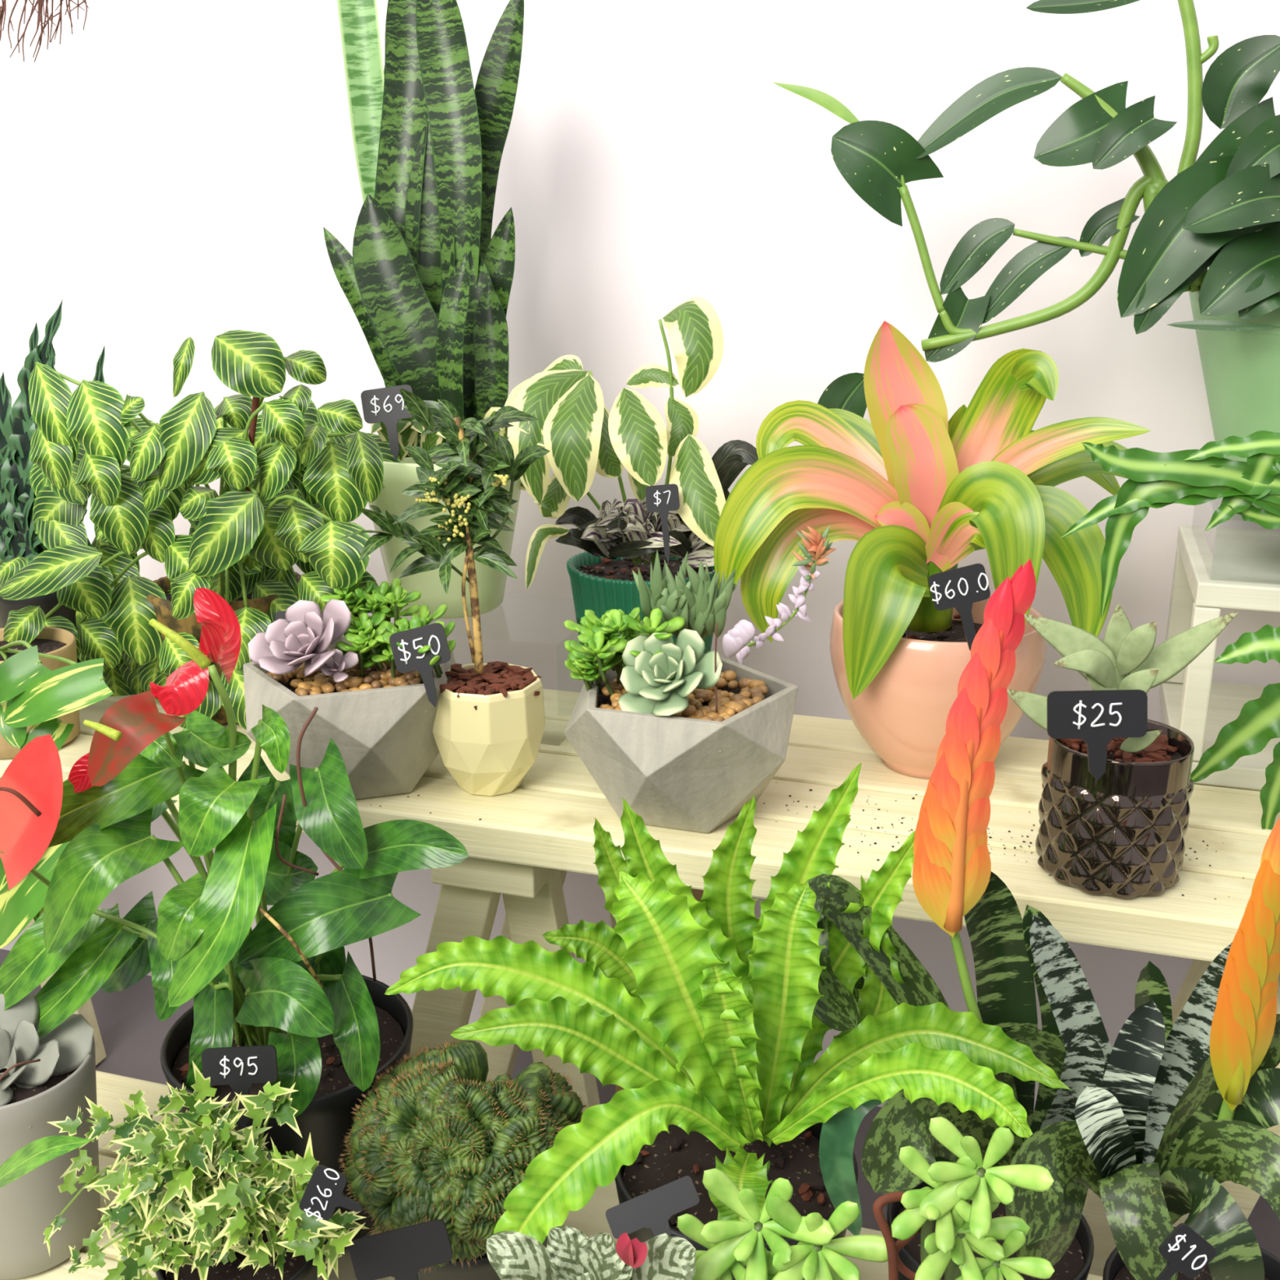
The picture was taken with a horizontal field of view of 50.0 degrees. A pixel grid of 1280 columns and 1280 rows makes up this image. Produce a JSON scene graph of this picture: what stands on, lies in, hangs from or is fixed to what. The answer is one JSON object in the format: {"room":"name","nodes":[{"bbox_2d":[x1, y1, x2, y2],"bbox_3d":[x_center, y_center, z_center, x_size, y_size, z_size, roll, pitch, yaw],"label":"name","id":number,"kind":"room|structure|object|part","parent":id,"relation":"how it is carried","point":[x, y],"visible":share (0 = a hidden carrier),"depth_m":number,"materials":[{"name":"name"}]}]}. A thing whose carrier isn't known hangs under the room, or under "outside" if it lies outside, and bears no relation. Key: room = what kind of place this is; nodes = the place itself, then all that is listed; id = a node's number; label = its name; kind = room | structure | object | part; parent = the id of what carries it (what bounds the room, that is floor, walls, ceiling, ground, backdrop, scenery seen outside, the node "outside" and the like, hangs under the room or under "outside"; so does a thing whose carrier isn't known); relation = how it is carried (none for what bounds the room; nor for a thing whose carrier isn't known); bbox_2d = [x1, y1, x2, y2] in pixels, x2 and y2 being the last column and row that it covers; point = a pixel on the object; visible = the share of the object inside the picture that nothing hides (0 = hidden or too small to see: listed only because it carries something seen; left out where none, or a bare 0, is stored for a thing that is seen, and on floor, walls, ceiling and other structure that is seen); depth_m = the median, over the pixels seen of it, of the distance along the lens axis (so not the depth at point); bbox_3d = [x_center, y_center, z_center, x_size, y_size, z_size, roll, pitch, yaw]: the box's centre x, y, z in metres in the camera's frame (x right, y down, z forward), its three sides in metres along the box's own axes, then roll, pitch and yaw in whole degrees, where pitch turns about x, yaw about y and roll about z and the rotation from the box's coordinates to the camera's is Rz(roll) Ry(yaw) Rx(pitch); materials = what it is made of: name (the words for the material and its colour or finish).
{"room":"plant shop","nodes":[
{"label":"plant shop","id":0,"kind":"room"},
{"bbox_2d":[0,626,79,759],"bbox_3d":[-0.621,0.052,1.362,0.124,0.102,0.124,5,18,16],"label":"pot","id":1,"kind":"object","parent":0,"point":[58,642],"depth_m":1.36,"materials":[{"name":"beige ceramic"}]},
{"bbox_2d":[432,662,545,795],"bbox_3d":[-0.139,0.084,1.256,0.103,0.104,0.102,5,18,16],"label":"pot","id":2,"kind":"object","parent":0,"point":[489,725],"depth_m":1.22,"materials":[{"name":"beige ceramic"}]},
{"bbox_2d":[0,0,1279,1111],"bbox_3d":[-0.013,-0.966,1.448,7.000,3.200,0.080,5,18,16],"label":"wall","id":3,"kind":"structure","parent":0,"point":[172,171],"depth_m":1.56,"materials":[{"name":"paint"}]},
{"bbox_2d":[0,0,88,62],"bbox_3d":[-0.552,-1.105,1.324,0.162,1.047,0.374,5,18,16],"label":"bundle","id":4,"kind":"object","parent":3,"relation":"attached to","point":[40,3],"visible":1,"depth_m":1.31,"materials":[{"name":"brown"}]},
{"bbox_2d":[0,948,1279,1258],"bbox_3d":[-0.598,1.148,0.094,7.000,0.050,4.080,5,18,16],"label":"floor","id":5,"kind":"structure","parent":0,"point":[132,1033],"depth_m":1.89,"materials":[{"name":"concrete"}]},
{"bbox_2d":[8,1070,1102,1279],"bbox_3d":[-0.179,0.679,1.028,2.200,0.300,0.529,5,18,16],"label":"wooden shelf","id":6,"kind":"object","parent":5,"relation":"on","point":[591,1220],"visible":0.02,"depth_m":1.15,"materials":[{"name":"paint"}]},
{"bbox_2d":[0,993,100,1279],"bbox_3d":[-0.441,0.396,1.048,0.297,0.228,0.136,14,22,38],"label":"potted grey echeveria","id":7,"kind":"object","parent":6,"relation":"on","point":[46,1078],"visible":0.93,"depth_m":1.07,"materials":[{"name":"ceramic"}]},
{"bbox_2d":[43,1060,368,1279],"bbox_3d":[-0.290,0.410,0.957,0.306,0.268,0.174,5,18,16],"label":"ivy","id":8,"kind":"object","parent":6,"relation":"on","point":[224,1208],"visible":1,"depth_m":0.89,"materials":[{"name":"green plant"}]},
{"bbox_2d":[155,1235,319,1279],"bbox_3d":[-0.290,0.480,1.005,0.116,0.092,0.116,5,18,16],"label":"pot","id":9,"kind":"object","parent":8,"relation":"on","point":[295,1268],"depth_m":0.98,"materials":[{"name":"black plastic"}]},
{"bbox_2d":[0,587,469,1256],"bbox_3d":[-0.331,0.223,1.060,0.359,0.552,0.241,-6,18,-18],"label":"anthurium","id":10,"kind":"object","parent":6,"relation":"on","point":[286,1006],"visible":0.96,"depth_m":1.03,"materials":[{"name":"green plant"}]},
{"bbox_2d":[160,974,413,1256],"bbox_3d":[-0.286,0.399,1.143,0.200,0.167,0.200,5,18,16],"label":"pot","id":11,"kind":"object","parent":10,"relation":"on","point":[328,1116],"depth_m":1.09,"materials":[{"name":"black plastic"}]},
{"bbox_2d":[338,1040,586,1279],"bbox_3d":[-0.139,0.414,1.016,0.190,0.212,0.233,5,18,16],"label":"cactus","id":12,"kind":"object","parent":6,"relation":"on","point":[436,1150],"visible":0.94,"depth_m":0.97,"materials":[{"name":"green plant"}]},
{"bbox_2d":[394,1235,547,1279],"bbox_3d":[-0.131,0.466,1.059,0.136,0.087,0.136,5,18,16],"label":"pot","id":13,"kind":"object","parent":12,"relation":"on","point":[483,1270],"depth_m":0.99,"materials":[{"name":"black plastic"}]},
{"bbox_2d":[485,1226,695,1279],"bbox_3d":[-0.024,0.437,0.775,0.110,0.309,0.110,-8,19,-26],"label":"plant","id":14,"kind":"object","parent":6,"relation":"on","point":[569,1254],"visible":1,"depth_m":0.73,"materials":[{"name":"green plant"}]},
{"bbox_2d":[384,763,1070,1279],"bbox_3d":[0.041,0.310,0.940,0.456,0.456,0.213,1,17,3],"label":"fern","id":15,"kind":"object","parent":6,"relation":"on","point":[701,1011],"visible":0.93,"depth_m":0.92,"materials":[{"name":"green plant"}]},
{"bbox_2d":[614,1122,857,1279],"bbox_3d":[0.068,0.446,1.000,0.174,0.160,0.174,5,18,16],"label":"pot","id":16,"kind":"object","parent":15,"relation":"on","point":[676,1154],"depth_m":0.99,"materials":[{"name":"black plastic"}]},
{"bbox_2d":[677,1116,1054,1279],"bbox_3d":[0.129,0.413,0.741,0.227,0.375,0.129,5,18,16],"label":"potted stonecrop","id":17,"kind":"object","parent":6,"relation":"on","point":[731,1245],"visible":0.98,"depth_m":0.69,"materials":[{"name":"plant"}]},
{"bbox_2d":[805,558,1104,1279],"bbox_3d":[0.200,0.242,0.900,0.219,0.608,0.171,5,18,16],"label":"bromeliad","id":18,"kind":"object","parent":6,"relation":"on","point":[953,879],"visible":0.66,"depth_m":0.88,"materials":[{"name":"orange plant"}]},
{"bbox_2d":[886,1181,1094,1279],"bbox_3d":[0.243,0.469,0.973,0.140,0.132,0.140,5,18,16],"label":"pot","id":19,"kind":"object","parent":18,"relation":"on","point":[1075,1264],"depth_m":0.95,"materials":[{"name":"black plastic"}]},
{"bbox_2d":[1004,817,1279,1279],"bbox_3d":[0.316,0.325,0.813,0.226,0.501,0.250,5,18,16],"label":"bromeliad","id":20,"kind":"object","parent":6,"relation":"on","point":[1184,1109],"visible":0.98,"depth_m":0.81,"materials":[{"name":"green plant"}]},
{"bbox_2d":[1102,1226,1279,1279],"bbox_3d":[0.373,0.490,0.905,0.140,0.132,0.140,5,18,16],"label":"pot","id":21,"kind":"object","parent":20,"relation":"on","point":[1115,1268],"depth_m":0.93,"materials":[{"name":"black plastic"}]},
{"bbox_2d":[0,688,1279,1276],"bbox_3d":[-0.109,0.397,1.446,2.450,0.607,0.354,5,18,16],"label":"bench","id":22,"kind":"object","parent":5,"relation":"on","point":[522,844],"visible":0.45,"depth_m":1.22,"materials":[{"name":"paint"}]},
{"bbox_2d":[0,298,104,662],"bbox_3d":[-0.650,-0.154,1.488,0.131,0.422,0.151,-12,21,-34],"label":"plant","id":23,"kind":"object","parent":22,"relation":"on","point":[18,537],"visible":0.25,"depth_m":1.48,"materials":[{"name":"green plant"}]},
{"bbox_3d":[-0.657,-0.013,1.540,0.130,0.122,0.130,5,18,16],"label":"pot","id":24,"kind":"part","parent":23,"relation":"part of","materials":[{"name":"beige ceramic"}]},
{"bbox_2d":[0,626,113,948],"bbox_3d":[-0.581,0.131,1.315,0.124,0.300,0.283,-10,19,-29],"label":"bromeliad","id":25,"kind":"object","parent":22,"relation":"on","point":[44,688],"visible":0.73,"depth_m":1.22,"materials":[{"name":"plant"}]},
{"bbox_2d":[0,329,400,729],"bbox_3d":[-0.477,-0.092,1.404,0.548,0.453,0.228,5,18,16],"label":"plant","id":26,"kind":"object","parent":22,"relation":"on","point":[295,480],"visible":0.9,"depth_m":1.31,"materials":[{"name":"green plant"}]},
{"bbox_3d":[-0.433,0.006,1.453,0.163,0.137,0.163,5,18,16],"label":"pot","id":27,"kind":"part","parent":26,"relation":"part of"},
{"bbox_2d":[243,576,456,799],"bbox_3d":[-0.260,0.037,1.261,0.209,0.190,0.203,5,18,16],"label":"succulent planter","id":28,"kind":"object","parent":22,"relation":"on","point":[380,718],"visible":0.9,"depth_m":1.21,"materials":[{"name":"concrete"}]},
{"bbox_2d":[336,387,550,795],"bbox_3d":[-0.172,-0.038,1.206,0.180,0.367,0.107,-4,17,-13],"label":"tree","id":29,"kind":"object","parent":22,"relation":"on","point":[489,725],"visible":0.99,"depth_m":1.20,"materials":[{"name":"green plant"}]},
{"bbox_2d":[504,296,758,653],"bbox_3d":[-0.001,-0.121,1.366,0.249,0.430,0.247,-7,18,-20],"label":"potted plant","id":30,"kind":"object","parent":22,"relation":"on","point":[583,438],"visible":0.72,"depth_m":1.33,"materials":[{"name":"green plant"}]},
{"bbox_2d":[566,551,718,653],"bbox_3d":[0.006,-0.005,1.451,0.165,0.159,0.165,5,18,16],"label":"pot","id":31,"kind":"object","parent":30,"relation":"on","point":[602,583],"depth_m":1.40,"materials":[{"name":"green ceramic"}]},
{"bbox_2d":[564,524,836,832],"bbox_3d":[0.038,0.019,1.191,0.202,0.264,0.203,-8,19,-25],"label":"succulent planter","id":32,"kind":"object","parent":22,"relation":"on","point":[687,736],"visible":1,"depth_m":1.15,"materials":[{"name":"concrete"}]},
{"bbox_3d":[0.036,0.094,1.210,0.198,0.111,0.204,5,18,16],"label":"planter","id":33,"kind":"part","parent":32,"relation":"part of","materials":[{"name":"concrete"}]},
{"bbox_2d":[713,320,1151,778],"bbox_3d":[0.273,-0.075,1.245,0.381,0.414,0.240,5,18,16],"label":"bromeliad","id":34,"kind":"object","parent":22,"relation":"on","point":[919,491],"visible":0.89,"depth_m":1.21,"materials":[{"name":"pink plant"}]},
{"bbox_2d":[829,593,1046,778],"bbox_3d":[0.279,0.046,1.303,0.199,0.149,0.199,5,18,16],"label":"pot","id":35,"kind":"object","parent":34,"relation":"on","point":[898,686],"depth_m":1.22,"materials":[{"name":"pink ceramic"}]},
{"bbox_2d":[1007,603,1239,898],"bbox_3d":[0.357,0.080,1.064,0.151,0.222,0.113,-7,18,-21],"label":"potted succulent","id":36,"kind":"object","parent":22,"relation":"on","point":[1117,785],"visible":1,"depth_m":1.04,"materials":[{"name":"black glass"}]},
{"bbox_2d":[1035,719,1194,898],"bbox_3d":[0.375,0.130,1.087,0.114,0.114,0.114,5,18,16],"label":"glass pot","id":37,"kind":"object","parent":36,"relation":"on","point":[1120,834],"depth_m":1.05,"materials":[{"name":"brown glass"}]},
{"bbox_2d":[1060,430,1279,830],"bbox_3d":[0.574,0.020,1.080,0.482,0.351,0.140,5,18,16],"label":"fern","id":38,"kind":"object","parent":22,"relation":"on","point":[1194,477],"visible":0.98,"depth_m":1.13,"materials":[{"name":"green plant"}]},
{"bbox_2d":[1159,524,1279,790],"bbox_3d":[0.735,0.023,1.306,0.421,0.191,0.255,5,18,16],"label":"display stand","id":39,"kind":"object","parent":22,"relation":"on","point":[1245,573],"visible":0.74,"depth_m":1.28,"materials":[{"name":"white wood"}]},
{"bbox_2d":[1191,501,1217,577],"bbox_3d":[0.657,-0.101,1.288,0.240,0.054,0.220,5,18,16],"label":"clear acrylic riser","id":40,"kind":"object","parent":39,"relation":"on","point":[1202,513],"visible":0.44,"depth_m":1.30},
{"bbox_2d":[773,0,1279,508],"bbox_3d":[0.456,-0.353,1.227,0.684,0.466,0.301,2,17,6],"label":"plant","id":41,"kind":"object","parent":40,"relation":"on","point":[1220,211],"visible":0.97,"depth_m":1.19,"materials":[{"name":"green plant"}]},
{"bbox_2d":[1188,290,1279,508],"bbox_3d":[0.647,-0.219,1.246,0.300,0.192,0.300,5,18,16],"label":"pot","id":42,"kind":"object","parent":41,"relation":"on","point":[1241,369],"depth_m":1.19,"materials":[{"name":"green ceramic"}]},
{"bbox_3d":[-0.180,0.020,1.464,0.260,0.104,0.170,5,18,16],"label":"clear acrylic riser","id":43,"kind":"object","parent":22,"relation":"on","visible":0},
{"bbox_2d":[323,0,544,618],"bbox_3d":[-0.196,-0.364,1.367,0.268,0.685,0.192,5,18,16],"label":"potted snake plant","id":44,"kind":"object","parent":43,"relation":"on","point":[427,286],"visible":0.74,"depth_m":1.36,"materials":[{"name":"green plant"}]},
{"bbox_3d":[-0.205,-0.117,1.446,0.176,0.167,0.176,5,18,16],"label":"pot","id":45,"kind":"part","parent":44,"relation":"part of","materials":[{"name":"green ceramic"}]},
{"bbox_2d":[615,888,703,1093],"bbox_3d":[0.040,0.365,1.679,0.140,0.520,0.030,5,18,16],"label":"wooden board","id":46,"kind":"object","parent":5,"relation":"on","point":[697,894],"visible":0.02,"depth_m":1.64,"materials":[{"name":"beige wood"}]}
]}

